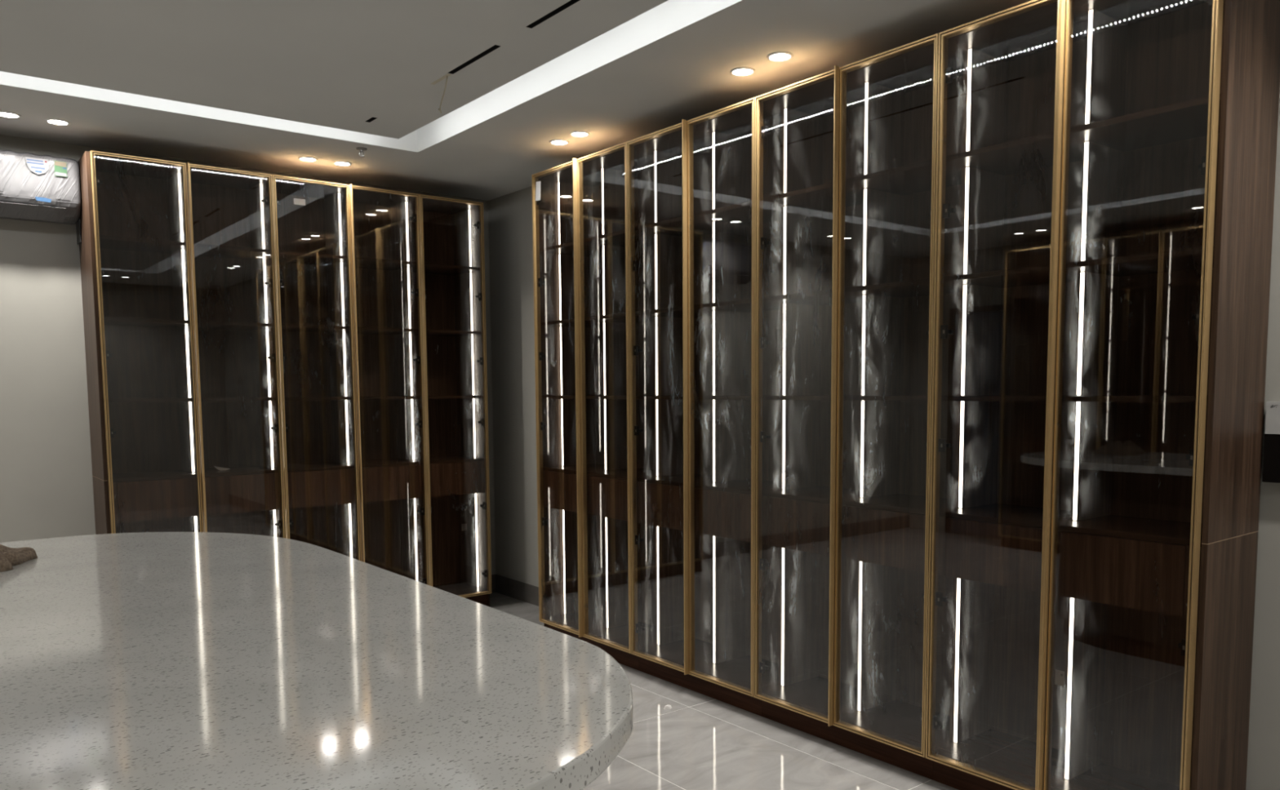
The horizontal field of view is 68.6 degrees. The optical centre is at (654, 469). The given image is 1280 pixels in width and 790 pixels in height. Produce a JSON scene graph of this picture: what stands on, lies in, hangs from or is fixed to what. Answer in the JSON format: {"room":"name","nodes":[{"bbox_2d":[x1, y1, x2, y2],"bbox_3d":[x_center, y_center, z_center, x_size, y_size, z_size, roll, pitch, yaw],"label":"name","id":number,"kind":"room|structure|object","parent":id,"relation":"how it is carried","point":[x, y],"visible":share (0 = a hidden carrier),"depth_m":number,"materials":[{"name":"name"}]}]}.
{"room":"walk-in closet","nodes":[
{"label":"walk-in closet","id":0,"kind":"room"},
{"bbox_2d":[0,134,495,574],"bbox_3d":[-3.480,-0.483,5.001,6.050,3.100,0.120,-4,6,-39],"label":"wall","id":1,"kind":"structure","parent":0,"point":[46,482],"depth_m":5.07,"materials":[{"name":"beige paint"}]},
{"bbox_2d":[0,150,80,224],"bbox_3d":[-3.397,-1.457,4.767,0.800,0.326,0.226,-4,6,-39],"label":"air conditioner","id":2,"kind":"object","parent":1,"relation":"attached to","point":[33,187],"visible":1,"depth_m":4.83,"materials":[{"name":"grey plastic"}]},
{"bbox_2d":[0,0,1031,200],"bbox_3d":[-0.947,-1.593,1.724,6.050,0.200,8.250,-4,6,-39],"label":"ceiling","id":3,"kind":"structure","parent":0,"point":[265,85],"depth_m":3.96,"materials":[{"name":"grey paint"}]},
{"bbox_2d":[448,44,501,74],"bbox_3d":[-0.742,-1.702,3.829,0.026,0.060,0.413,-4,6,-39],"label":"ceiling slot","id":4,"kind":"object","parent":3,"relation":"attached to","point":[495,46],"visible":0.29,"depth_m":3.84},
{"bbox_2d":[526,0,579,28],"bbox_3d":[-0.209,-1.649,3.166,0.026,0.060,0.838,-4,6,-39],"label":"ceiling slot","id":5,"kind":"object","parent":3,"relation":"attached to","point":[571,2],"visible":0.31,"depth_m":3.38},
{"bbox_2d":[729,66,755,76],"bbox_3d":[0.372,-1.691,3.985,0.108,0.010,0.108,-4,6,-39],"label":"recessed light","id":6,"kind":"object","parent":3,"relation":"in","point":[739,71],"visible":1,"depth_m":3.98,"materials":[{"name":"plastic"}]},
{"bbox_2d":[766,51,793,62],"bbox_3d":[0.507,-1.677,3.808,0.108,0.010,0.108,-4,6,-39],"label":"recessed light","id":7,"kind":"object","parent":3,"relation":"in","point":[777,56],"visible":1,"depth_m":3.81,"materials":[{"name":"plastic"}]},
{"bbox_2d":[489,592,958,789],"bbox_3d":[-0.928,1.341,1.972,6.050,0.061,8.250,-4,6,-39],"label":"floor","id":8,"kind":"structure","parent":0,"point":[703,742],"depth_m":3.79,"materials":[{"name":"tile"}]},
{"bbox_2d":[77,150,286,538],"bbox_3d":[-2.639,-0.316,5.306,0.910,2.704,0.442,-4,6,-39],"label":"display cabinet","id":9,"kind":"object","parent":8,"relation":"on","point":[173,255],"visible":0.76,"depth_m":5.34,"materials":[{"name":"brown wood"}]},
{"bbox_2d":[93,234,185,253],"bbox_3d":[-2.830,-1.226,5.116,0.446,0.018,0.372,-4,6,-39],"label":"shelf","id":10,"kind":"object","parent":9,"relation":"attached to","point":[108,244],"depth_m":5.11,"materials":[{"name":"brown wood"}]},
{"bbox_2d":[98,316,189,327],"bbox_3d":[-2.827,-0.807,5.151,0.446,0.018,0.372,-4,6,-39],"label":"shelf","id":11,"kind":"object","parent":9,"relation":"attached to","point":[108,322],"depth_m":5.11,"materials":[{"name":"brown wood"}]},
{"bbox_2d":[102,398,192,402],"bbox_3d":[-2.824,-0.384,5.187,0.446,0.018,0.372,-4,6,-39],"label":"shelf","id":12,"kind":"object","parent":9,"relation":"attached to","point":[110,400],"depth_m":5.06,"materials":[{"name":"brown wood"}]},
{"bbox_2d":[177,173,183,242],"bbox_3d":[-2.625,-1.442,5.198,0.013,0.393,0.002,-4,6,-39],"label":"diffuser","id":13,"kind":"object","parent":9,"relation":"attached to","point":[180,196],"depth_m":5.20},
{"bbox_2d":[181,248,187,319],"bbox_3d":[-2.623,-1.026,5.233,0.013,0.398,0.002,-4,6,-39],"label":"diffuser","id":14,"kind":"object","parent":9,"relation":"attached to","point":[183,264],"depth_m":5.23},
{"bbox_2d":[185,325,191,397],"bbox_3d":[-2.620,-0.605,5.269,0.013,0.403,0.002,-4,6,-39],"label":"diffuser","id":15,"kind":"object","parent":9,"relation":"attached to","point":[187,349],"depth_m":5.27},
{"bbox_2d":[188,401,194,471],"bbox_3d":[-2.617,-0.184,5.304,0.013,0.398,0.002,-4,6,-39],"label":"diffuser","id":16,"kind":"object","parent":9,"relation":"attached to","point":[190,418],"depth_m":5.31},
{"bbox_2d":[183,243,270,259],"bbox_3d":[-2.481,-1.252,5.394,0.446,0.018,0.372,-4,6,-39],"label":"shelf","id":17,"kind":"object","parent":9,"relation":"attached to","point":[202,251],"depth_m":5.37,"materials":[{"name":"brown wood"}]},
{"bbox_2d":[187,320,273,329],"bbox_3d":[-2.479,-0.833,5.429,0.446,0.018,0.372,-4,6,-39],"label":"shelf","id":18,"kind":"object","parent":9,"relation":"attached to","point":[202,325],"depth_m":5.37,"materials":[{"name":"brown wood"}]},
{"bbox_2d":[200,397,276,401],"bbox_3d":[-2.476,-0.410,5.465,0.446,0.018,0.372,-4,6,-39],"label":"shelf","id":19,"kind":"object","parent":9,"relation":"attached to","point":[202,399],"depth_m":5.35,"materials":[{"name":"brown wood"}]},
{"bbox_2d":[259,182,265,248],"bbox_3d":[-2.286,-1.467,5.469,0.013,0.393,0.002,-4,6,-39],"label":"diffuser","id":20,"kind":"object","parent":9,"relation":"attached to","point":[261,195],"depth_m":5.47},
{"bbox_2d":[262,255,267,323],"bbox_3d":[-2.283,-1.051,5.504,0.013,0.398,0.002,-4,6,-39],"label":"diffuser","id":21,"kind":"object","parent":9,"relation":"attached to","point":[264,275],"depth_m":5.51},
{"bbox_2d":[266,328,271,396],"bbox_3d":[-2.280,-0.630,5.540,0.013,0.403,0.002,-4,6,-39],"label":"diffuser","id":22,"kind":"object","parent":9,"relation":"attached to","point":[268,361],"depth_m":5.54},
{"bbox_2d":[268,400,273,467],"bbox_3d":[-2.278,-0.209,5.575,0.013,0.398,0.002,-4,6,-39],"label":"diffuser","id":23,"kind":"object","parent":9,"relation":"attached to","point":[270,416],"depth_m":5.58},
{"bbox_2d":[0,532,633,789],"bbox_3d":[-0.974,0.794,1.774,1.084,1.065,2.312,-4,6,-39],"label":"countertop","id":24,"kind":"structure","parent":8,"relation":"on","point":[140,660],"depth_m":1.33,"materials":[{"name":"grey stone"}]},
{"bbox_2d":[0,544,37,572],"bbox_3d":[-1.596,0.190,2.158,0.234,0.082,0.343,3,6,31],"label":"cloth","id":25,"kind":"object","parent":24,"relation":"on","point":[10,557],"visible":1,"depth_m":2.23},
{"bbox_2d":[262,174,430,585],"bbox_3d":[-1.936,-0.368,5.868,0.892,2.704,0.442,-4,6,-39],"label":"display cabinet","id":26,"kind":"object","parent":8,"relation":"on","point":[353,482],"visible":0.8,"depth_m":5.94,"materials":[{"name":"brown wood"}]},
{"bbox_2d":[267,250,346,266],"bbox_3d":[-2.133,-1.277,5.672,0.446,0.018,0.372,-4,6,-39],"label":"shelf","id":27,"kind":"object","parent":26,"relation":"attached to","point":[286,258],"depth_m":5.66,"materials":[{"name":"brown wood"}]},
{"bbox_2d":[271,324,349,333],"bbox_3d":[-2.130,-0.859,5.707,0.446,0.018,0.372,-4,6,-39],"label":"shelf","id":28,"kind":"object","parent":26,"relation":"attached to","point":[286,328],"depth_m":5.67,"materials":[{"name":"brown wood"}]},
{"bbox_2d":[284,396,351,400],"bbox_3d":[-2.128,-0.435,5.743,0.446,0.018,0.372,-4,6,-39],"label":"shelf","id":29,"kind":"object","parent":26,"relation":"attached to","point":[286,398],"depth_m":5.64,"materials":[{"name":"brown wood"}]},
{"bbox_2d":[337,193,342,255],"bbox_3d":[-1.928,-1.494,5.754,0.013,0.393,0.002,-4,6,-39],"label":"diffuser","id":30,"kind":"object","parent":26,"relation":"attached to","point":[340,232],"depth_m":5.75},
{"bbox_2d":[340,262,344,326],"bbox_3d":[-1.926,-1.078,5.789,0.013,0.398,0.002,-4,6,-39],"label":"diffuser","id":31,"kind":"object","parent":26,"relation":"attached to","point":[342,304],"depth_m":5.79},
{"bbox_2d":[342,331,346,396],"bbox_3d":[-1.923,-0.657,5.825,0.013,0.403,0.002,-4,6,-39],"label":"diffuser","id":32,"kind":"object","parent":26,"relation":"attached to","point":[344,377],"depth_m":5.83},
{"bbox_2d":[345,400,349,463],"bbox_3d":[-1.920,-0.236,5.860,0.013,0.398,0.002,-4,6,-39],"label":"diffuser","id":33,"kind":"object","parent":26,"relation":"attached to","point":[347,449],"depth_m":5.86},
{"bbox_2d":[348,503,352,558],"bbox_3d":[-1.915,0.531,5.925,0.013,0.663,0.002,-4,6,-39],"label":"diffuser","id":34,"kind":"object","parent":26,"relation":"attached to","point":[350,545],"depth_m":5.91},
{"bbox_2d":[342,257,417,271],"bbox_3d":[-1.785,-1.303,5.950,0.446,0.018,0.372,-4,6,-39],"label":"shelf","id":35,"kind":"object","parent":26,"relation":"attached to","point":[362,264],"depth_m":5.93,"materials":[{"name":"brown wood"}]},
{"bbox_2d":[345,326,418,334],"bbox_3d":[-1.782,-0.884,5.985,0.446,0.018,0.372,-4,6,-39],"label":"shelf","id":36,"kind":"object","parent":26,"relation":"attached to","point":[361,330],"depth_m":5.93,"materials":[{"name":"brown wood"}]},
{"bbox_2d":[359,395,420,399],"bbox_3d":[-1.779,-0.461,6.021,0.446,0.018,0.372,-4,6,-39],"label":"shelf","id":37,"kind":"object","parent":26,"relation":"attached to","point":[362,397],"depth_m":5.94,"materials":[{"name":"brown wood"}]},
{"bbox_2d":[405,201,408,261],"bbox_3d":[-1.589,-1.519,6.025,0.013,0.393,0.002,-4,6,-39],"label":"diffuser","id":38,"kind":"object","parent":26,"relation":"attached to","point":[406,204],"depth_m":6.02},
{"bbox_2d":[407,267,410,328],"bbox_3d":[-1.586,-1.103,6.060,0.013,0.398,0.002,-4,6,-39],"label":"diffuser","id":39,"kind":"object","parent":26,"relation":"attached to","point":[408,268],"depth_m":6.06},
{"bbox_2d":[408,333,413,395],"bbox_3d":[-1.584,-0.682,6.095,0.013,0.403,0.002,-4,6,-39],"label":"diffuser","id":40,"kind":"object","parent":26,"relation":"attached to","point":[411,380],"depth_m":6.10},
{"bbox_2d":[411,399,414,460],"bbox_3d":[-1.581,-0.261,6.131,0.013,0.398,0.002,-4,6,-39],"label":"diffuser","id":41,"kind":"object","parent":26,"relation":"attached to","point":[412,408],"depth_m":6.13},
{"bbox_2d":[413,498,417,581],"bbox_3d":[-1.576,0.506,6.196,0.013,0.663,0.002,-4,6,-39],"label":"diffuser","id":42,"kind":"object","parent":26,"relation":"attached to","point":[415,555],"depth_m":6.20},
{"bbox_2d":[407,194,491,606],"bbox_3d":[-1.419,-0.405,6.295,0.450,2.700,0.420,-4,6,-39],"label":"display cabinet","id":43,"kind":"object","parent":8,"relation":"on","point":[452,230],"visible":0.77,"depth_m":6.41,"materials":[{"name":"brown wood"}]},
{"bbox_2d":[409,262,479,275],"bbox_3d":[-1.436,-1.329,6.228,0.446,0.018,0.372,-4,6,-39],"label":"shelf","id":44,"kind":"object","parent":43,"relation":"attached to","point":[430,269],"depth_m":6.22,"materials":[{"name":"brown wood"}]},
{"bbox_2d":[413,329,481,337],"bbox_3d":[-1.434,-0.910,6.263,0.446,0.018,0.372,-4,6,-39],"label":"shelf","id":45,"kind":"object","parent":43,"relation":"attached to","point":[429,333],"depth_m":6.24,"materials":[{"name":"brown wood"}]},
{"bbox_2d":[427,395,483,399],"bbox_3d":[-1.431,-0.487,6.299,0.446,0.018,0.372,-4,6,-39],"label":"shelf","id":46,"kind":"object","parent":43,"relation":"attached to","point":[428,397],"depth_m":6.19,"materials":[{"name":"brown wood"}]},
{"bbox_2d":[468,209,471,266],"bbox_3d":[-1.241,-1.544,6.303,0.013,0.393,0.002,-4,6,-39],"label":"diffuser","id":47,"kind":"object","parent":43,"relation":"attached to","point":[469,211],"depth_m":6.30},
{"bbox_2d":[470,272,473,331],"bbox_3d":[-1.238,-1.128,6.338,0.013,0.398,0.002,-4,6,-39],"label":"diffuser","id":48,"kind":"object","parent":43,"relation":"attached to","point":[471,273],"depth_m":6.34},
{"bbox_2d":[471,335,474,395],"bbox_3d":[-1.235,-0.707,6.373,0.013,0.403,0.002,-4,6,-39],"label":"diffuser","id":49,"kind":"object","parent":43,"relation":"attached to","point":[472,336],"depth_m":6.38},
{"bbox_2d":[472,398,475,457],"bbox_3d":[-1.233,-0.286,6.409,0.013,0.398,0.002,-4,6,-39],"label":"diffuser","id":50,"kind":"object","parent":43,"relation":"attached to","point":[473,399],"depth_m":6.41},
{"bbox_2d":[475,493,479,586],"bbox_3d":[-1.228,0.480,6.474,0.013,0.663,0.002,-4,6,-39],"label":"diffuser","id":51,"kind":"object","parent":43,"relation":"attached to","point":[477,495],"depth_m":6.48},
{"bbox_2d":[531,142,657,671],"bbox_3d":[-0.262,-0.327,5.261,0.442,2.704,0.906,-4,6,-39],"label":"display cabinet","id":52,"kind":"object","parent":8,"relation":"on","point":[580,231],"visible":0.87,"depth_m":5.38,"materials":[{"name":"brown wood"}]},
{"bbox_2d":[562,510,565,613],"bbox_3d":[-0.549,0.544,5.663,0.002,0.663,0.013,-4,6,-39],"label":"diffuser","id":53,"kind":"object","parent":52,"relation":"attached to","point":[563,511],"depth_m":5.67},
{"bbox_2d":[539,241,602,257],"bbox_3d":[-0.387,-1.263,5.374,0.372,0.018,0.451,-4,6,-39],"label":"shelf","id":54,"kind":"object","parent":52,"relation":"attached to","point":[590,249],"depth_m":5.39,"materials":[{"name":"brown wood"}]},
{"bbox_2d":[540,318,604,328],"bbox_3d":[-0.384,-0.845,5.410,0.372,0.018,0.451,-4,6,-39],"label":"shelf","id":55,"kind":"object","parent":52,"relation":"attached to","point":[544,322],"depth_m":5.44,"materials":[{"name":"brown wood"}]},
{"bbox_2d":[542,395,604,399],"bbox_3d":[-0.382,-0.421,5.445,0.372,0.018,0.451,-4,6,-39],"label":"shelf","id":56,"kind":"object","parent":52,"relation":"attached to","point":[544,397],"depth_m":5.37,"materials":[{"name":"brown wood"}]},
{"bbox_2d":[605,517,608,627],"bbox_3d":[-0.274,0.572,5.321,0.002,0.663,0.013,-4,6,-39],"label":"diffuser","id":57,"kind":"object","parent":52,"relation":"attached to","point":[606,518],"depth_m":5.32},
{"bbox_2d":[583,229,653,248],"bbox_3d":[-0.105,-1.236,5.023,0.372,0.018,0.451,-4,6,-39],"label":"shelf","id":58,"kind":"object","parent":52,"relation":"attached to","point":[615,239],"depth_m":5.02,"materials":[{"name":"brown wood"}]},
{"bbox_2d":[584,312,653,323],"bbox_3d":[-0.102,-0.817,5.059,0.372,0.018,0.451,-4,6,-39],"label":"shelf","id":59,"kind":"object","parent":52,"relation":"attached to","point":[618,317],"depth_m":5.04,"materials":[{"name":"brown wood"}]},
{"bbox_2d":[585,395,653,399],"bbox_3d":[-0.099,-0.394,5.094,0.372,0.018,0.451,-4,6,-39],"label":"shelf","id":60,"kind":"object","parent":52,"relation":"attached to","point":[606,397],"depth_m":5.02,"materials":[{"name":"brown wood"}]},
{"bbox_2d":[626,97,784,716],"bbox_3d":[0.303,-0.272,4.558,0.442,2.704,0.902,-4,6,-39],"label":"display cabinet","id":61,"kind":"object","parent":8,"relation":"on","point":[700,500],"visible":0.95,"depth_m":4.63,"materials":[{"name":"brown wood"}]},
{"bbox_2d":[654,233,657,309],"bbox_3d":[0.005,-1.009,4.825,0.002,0.398,0.013,-4,6,-39],"label":"diffuser","id":62,"kind":"object","parent":61,"relation":"attached to","point":[655,235],"depth_m":4.82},
{"bbox_2d":[655,316,657,395],"bbox_3d":[0.008,-0.588,4.860,0.002,0.403,0.013,-4,6,-39],"label":"diffuser","id":63,"kind":"object","parent":61,"relation":"attached to","point":[656,317],"depth_m":4.86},
{"bbox_2d":[657,526,659,644],"bbox_3d":[0.015,0.600,4.961,0.002,0.663,0.013,-4,6,-39],"label":"diffuser","id":64,"kind":"object","parent":61,"relation":"attached to","point":[658,527],"depth_m":4.96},
{"bbox_2d":[634,216,713,237],"bbox_3d":[0.177,-1.208,4.672,0.372,0.018,0.451,-4,6,-39],"label":"shelf","id":65,"kind":"object","parent":61,"relation":"attached to","point":[672,228],"depth_m":4.67,"materials":[{"name":"brown wood"}]},
{"bbox_2d":[635,306,713,318],"bbox_3d":[0.180,-0.789,4.708,0.372,0.018,0.451,-4,6,-39],"label":"shelf","id":66,"kind":"object","parent":61,"relation":"attached to","point":[675,312],"depth_m":4.68,"materials":[{"name":"brown wood"}]},
{"bbox_2d":[635,395,713,399],"bbox_3d":[0.183,-0.366,4.743,0.372,0.018,0.451,-4,6,-39],"label":"shelf","id":67,"kind":"object","parent":61,"relation":"attached to","point":[658,397],"depth_m":4.67,"materials":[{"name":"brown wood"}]},
{"bbox_2d":[712,132,715,209],"bbox_3d":[0.278,-1.398,4.448,0.002,0.393,0.013,-4,6,-39],"label":"diffuser","id":68,"kind":"object","parent":61,"relation":"attached to","point":[713,133],"depth_m":4.44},
{"bbox_2d":[712,221,715,302],"bbox_3d":[0.280,-0.982,4.483,0.002,0.398,0.013,-4,6,-39],"label":"diffuser","id":69,"kind":"object","parent":61,"relation":"attached to","point":[713,222],"depth_m":4.48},
{"bbox_2d":[712,311,715,395],"bbox_3d":[0.283,-0.561,4.518,0.002,0.403,0.013,-4,6,-39],"label":"diffuser","id":70,"kind":"object","parent":61,"relation":"attached to","point":[713,312],"depth_m":4.52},
{"bbox_2d":[712,400,715,481],"bbox_3d":[0.286,-0.140,4.554,0.002,0.398,0.013,-4,6,-39],"label":"diffuser","id":71,"kind":"object","parent":61,"relation":"attached to","point":[713,401],"depth_m":4.55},
{"bbox_2d":[713,536,715,663],"bbox_3d":[0.290,0.627,4.619,0.002,0.663,0.013,-4,6,-39],"label":"diffuser","id":72,"kind":"object","parent":61,"relation":"attached to","point":[713,536],"depth_m":4.62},
{"bbox_2d":[693,395,780,399],"bbox_3d":[0.465,-0.338,4.392,0.372,0.018,0.451,-4,6,-39],"label":"shelf","id":73,"kind":"object","parent":61,"relation":"attached to","point":[715,397],"depth_m":4.31,"materials":[{"name":"brown wood"}]},
{"bbox_2d":[693,200,781,226],"bbox_3d":[0.460,-1.180,4.321,0.372,0.018,0.451,-4,6,-39],"label":"shelf","id":74,"kind":"object","parent":61,"relation":"attached to","point":[740,214],"depth_m":4.33,"materials":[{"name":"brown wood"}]},
{"bbox_2d":[693,298,782,312],"bbox_3d":[0.462,-0.761,4.357,0.372,0.018,0.451,-4,6,-39],"label":"shelf","id":75,"kind":"object","parent":61,"relation":"attached to","point":[740,305],"depth_m":4.34,"materials":[{"name":"brown wood"}]},
{"bbox_2d":[753,33,968,780],"bbox_3d":[0.868,-0.216,3.856,0.442,2.704,0.902,-4,6,-39],"label":"display cabinet","id":76,"kind":"object","parent":8,"relation":"on","point":[849,519],"visible":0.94,"depth_m":3.91,"materials":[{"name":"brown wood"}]},
{"bbox_2d":[781,547,784,685],"bbox_3d":[0.580,0.656,4.259,0.002,0.663,0.013,-4,6,-39],"label":"diffuser","id":77,"kind":"object","parent":76,"relation":"attached to","point":[783,549],"depth_m":4.26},
{"bbox_2d":[782,400,785,488],"bbox_3d":[0.575,-0.111,4.194,0.002,0.398,0.013,-4,6,-39],"label":"diffuser","id":78,"kind":"object","parent":76,"relation":"attached to","point":[784,401],"depth_m":4.19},
{"bbox_2d":[782,303,785,395],"bbox_3d":[0.572,-0.532,4.158,0.002,0.403,0.013,-4,6,-39],"label":"diffuser","id":79,"kind":"object","parent":76,"relation":"attached to","point":[784,321],"depth_m":4.16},
{"bbox_2d":[783,206,786,294],"bbox_3d":[0.570,-0.953,4.123,0.002,0.398,0.013,-4,6,-39],"label":"diffuser","id":80,"kind":"object","parent":76,"relation":"attached to","point":[784,207],"depth_m":4.12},
{"bbox_2d":[783,108,786,193],"bbox_3d":[0.567,-1.369,4.088,0.002,0.393,0.013,-4,6,-39],"label":"diffuser","id":81,"kind":"object","parent":76,"relation":"attached to","point":[785,109],"depth_m":4.09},
{"bbox_2d":[762,395,862,400],"bbox_3d":[0.747,-0.310,4.041,0.372,0.018,0.451,-4,6,-39],"label":"shelf","id":82,"kind":"object","parent":76,"relation":"attached to","point":[784,397],"depth_m":3.97,"materials":[{"name":"brown wood"}]},
{"bbox_2d":[762,289,863,306],"bbox_3d":[0.744,-0.734,4.006,0.372,0.018,0.451,-4,6,-39],"label":"shelf","id":83,"kind":"object","parent":76,"relation":"attached to","point":[819,298],"depth_m":4.00,"materials":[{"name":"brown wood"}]},
{"bbox_2d":[763,182,864,212],"bbox_3d":[0.742,-1.152,3.970,0.372,0.018,0.451,-4,6,-39],"label":"shelf","id":84,"kind":"object","parent":76,"relation":"attached to","point":[818,198],"depth_m":3.97,"materials":[{"name":"brown wood"}]},
{"bbox_2d":[857,561,862,711],"bbox_3d":[0.855,0.683,3.917,0.002,0.663,0.013,-4,6,-39],"label":"diffuser","id":85,"kind":"object","parent":76,"relation":"attached to","point":[860,658],"depth_m":3.92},
{"bbox_2d":[860,400,864,497],"bbox_3d":[0.850,-0.084,3.852,0.002,0.398,0.013,-4,6,-39],"label":"diffuser","id":86,"kind":"object","parent":76,"relation":"attached to","point":[862,455],"depth_m":3.85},
{"bbox_2d":[861,295,865,395],"bbox_3d":[0.847,-0.505,3.816,0.002,0.403,0.013,-4,6,-39],"label":"diffuser","id":87,"kind":"object","parent":76,"relation":"attached to","point":[863,388],"depth_m":3.82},
{"bbox_2d":[862,189,866,285],"bbox_3d":[0.844,-0.926,3.781,0.002,0.398,0.013,-4,6,-39],"label":"diffuser","id":88,"kind":"object","parent":76,"relation":"attached to","point":[864,252],"depth_m":3.78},
{"bbox_2d":[864,82,867,174],"bbox_3d":[0.842,-1.342,3.746,0.002,0.393,0.013,-4,6,-39],"label":"diffuser","id":89,"kind":"object","parent":76,"relation":"attached to","point":[865,83],"depth_m":3.74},
{"bbox_2d":[843,395,956,400],"bbox_3d":[1.029,-0.282,3.690,0.372,0.018,0.451,-4,6,-39],"label":"shelf","id":90,"kind":"object","parent":76,"relation":"attached to","point":[864,397],"depth_m":3.60,"materials":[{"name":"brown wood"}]},
{"bbox_2d":[844,278,961,297],"bbox_3d":[1.026,-0.706,3.655,0.372,0.018,0.451,-4,6,-39],"label":"shelf","id":91,"kind":"object","parent":76,"relation":"attached to","point":[919,288],"depth_m":3.65,"materials":[{"name":"brown wood"}]},
{"bbox_2d":[845,159,963,195],"bbox_3d":[1.024,-1.124,3.619,0.372,0.018,0.451,-4,6,-39],"label":"shelf","id":92,"kind":"object","parent":76,"relation":"attached to","point":[914,179],"depth_m":3.63,"materials":[{"name":"brown wood"}]},
{"bbox_2d":[925,0,1279,789],"bbox_3d":[1.437,-0.160,3.147,0.442,2.704,0.919,-4,6,-39],"label":"display cabinet","id":93,"kind":"object","parent":8,"relation":"on","point":[1118,159],"visible":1,"depth_m":3.16,"materials":[{"name":"brown wood"}]},
{"bbox_2d":[953,578,959,742],"bbox_3d":[1.144,0.711,3.557,0.002,0.663,0.013,-4,6,-39],"label":"diffuser","id":94,"kind":"object","parent":93,"relation":"attached to","point":[957,692],"depth_m":3.56,"materials":[{"name":"plastic"}]},
{"bbox_2d":[958,400,964,507],"bbox_3d":[1.139,-0.055,3.492,0.002,0.398,0.013,-4,6,-39],"label":"diffuser","id":95,"kind":"object","parent":93,"relation":"attached to","point":[961,498],"depth_m":3.49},
{"bbox_2d":[960,284,966,395],"bbox_3d":[1.137,-0.476,3.456,0.002,0.403,0.013,-4,6,-39],"label":"diffuser","id":96,"kind":"object","parent":93,"relation":"attached to","point":[963,381],"depth_m":3.46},
{"bbox_2d":[963,167,968,274],"bbox_3d":[1.134,-0.897,3.421,0.002,0.398,0.013,-4,6,-39],"label":"diffuser","id":97,"kind":"object","parent":93,"relation":"attached to","point":[966,264],"depth_m":3.42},
{"bbox_2d":[966,48,971,151],"bbox_3d":[1.131,-1.313,3.386,0.002,0.393,0.013,-4,6,-39],"label":"diffuser","id":98,"kind":"object","parent":93,"relation":"attached to","point":[969,69],"depth_m":3.38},
{"bbox_2d":[941,395,1076,401],"bbox_3d":[1.311,-0.254,3.339,0.372,0.018,0.451,-4,6,-39],"label":"shelf","id":99,"kind":"object","parent":93,"relation":"attached to","point":[962,397],"depth_m":3.24,"materials":[{"name":"brown wood"}]},
{"bbox_2d":[943,264,1080,288],"bbox_3d":[1.309,-0.678,3.304,0.372,0.018,0.451,-4,6,-39],"label":"shelf","id":100,"kind":"object","parent":93,"relation":"attached to","point":[1034,277],"depth_m":3.29,"materials":[{"name":"brown wood"}]},
{"bbox_2d":[946,131,1084,175],"bbox_3d":[1.306,-1.096,3.268,0.372,0.018,0.451,-4,6,-39],"label":"shelf","id":101,"kind":"object","parent":93,"relation":"attached to","point":[1033,155],"depth_m":3.27,"materials":[{"name":"brown wood"}]},
{"bbox_2d":[1064,597,1074,779],"bbox_3d":[1.419,0.738,3.215,0.002,0.663,0.013,-4,6,-39],"label":"diffuser","id":102,"kind":"object","parent":93,"relation":"attached to","point":[1070,691],"depth_m":3.22,"materials":[{"name":"plastic"}]},
{"bbox_2d":[1072,401,1080,519],"bbox_3d":[1.414,-0.028,3.150,0.002,0.398,0.013,-4,6,-39],"label":"diffuser","id":103,"kind":"object","parent":93,"relation":"attached to","point":[1077,482],"depth_m":3.15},
{"bbox_2d":[1076,272,1084,395],"bbox_3d":[1.411,-0.449,3.114,0.002,0.403,0.013,-4,6,-39],"label":"diffuser","id":104,"kind":"object","parent":93,"relation":"attached to","point":[1081,352],"depth_m":3.11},
{"bbox_2d":[1080,142,1088,261],"bbox_3d":[1.409,-0.870,3.079,0.002,0.398,0.013,-4,6,-39],"label":"diffuser","id":105,"kind":"object","parent":93,"relation":"attached to","point":[1085,221],"depth_m":3.08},
{"bbox_2d":[1084,9,1093,124],"bbox_3d":[1.406,-1.286,3.044,0.002,0.393,0.013,-4,6,-39],"label":"diffuser","id":106,"kind":"object","parent":93,"relation":"attached to","point":[1089,91],"depth_m":3.04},
{"bbox_2d":[1062,395,1208,402],"bbox_3d":[1.593,-0.227,2.988,0.372,0.018,0.451,-4,6,-39],"label":"shelf","id":107,"kind":"object","parent":93,"relation":"attached to","point":[1078,398],"depth_m":2.88,"materials":[{"name":"brown wood"}]},
{"bbox_2d":[1066,245,1214,276],"bbox_3d":[1.591,-0.650,2.953,0.372,0.018,0.451,-4,6,-39],"label":"shelf","id":108,"kind":"object","parent":93,"relation":"attached to","point":[1185,262],"depth_m":2.95,"materials":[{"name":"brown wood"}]},
{"bbox_2d":[1070,93,1221,151],"bbox_3d":[1.588,-1.069,2.917,0.372,0.018,0.451,-4,6,-39],"label":"shelf","id":109,"kind":"object","parent":93,"relation":"attached to","point":[1182,123],"depth_m":2.93,"materials":[{"name":"brown wood"}]},
{"bbox_2d":[488,88,1279,789],"bbox_3d":[1.376,-0.403,3.685,0.120,3.100,8.010,-4,6,-39],"label":"wall","id":110,"kind":"structure","parent":0,"point":[510,215],"depth_m":6.38,"materials":[{"name":"beige paint"}]},
{"bbox_2d":[495,574,538,606],"bbox_3d":[1.338,1.080,3.765,0.010,0.130,7.998,-4,6,-39],"label":"baseboard","id":111,"kind":"structure","parent":110,"relation":"attached to","point":[518,590],"depth_m":6.63,"materials":[{"name":"grey tile"}]},
{"bbox_2d":[1262,401,1279,483],"bbox_3d":[2.099,-0.068,2.683,0.037,0.250,0.625,-4,6,-39],"label":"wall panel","id":112,"kind":"object","parent":110,"relation":"attached to","point":[1271,457],"visible":1,"depth_m":2.90,"materials":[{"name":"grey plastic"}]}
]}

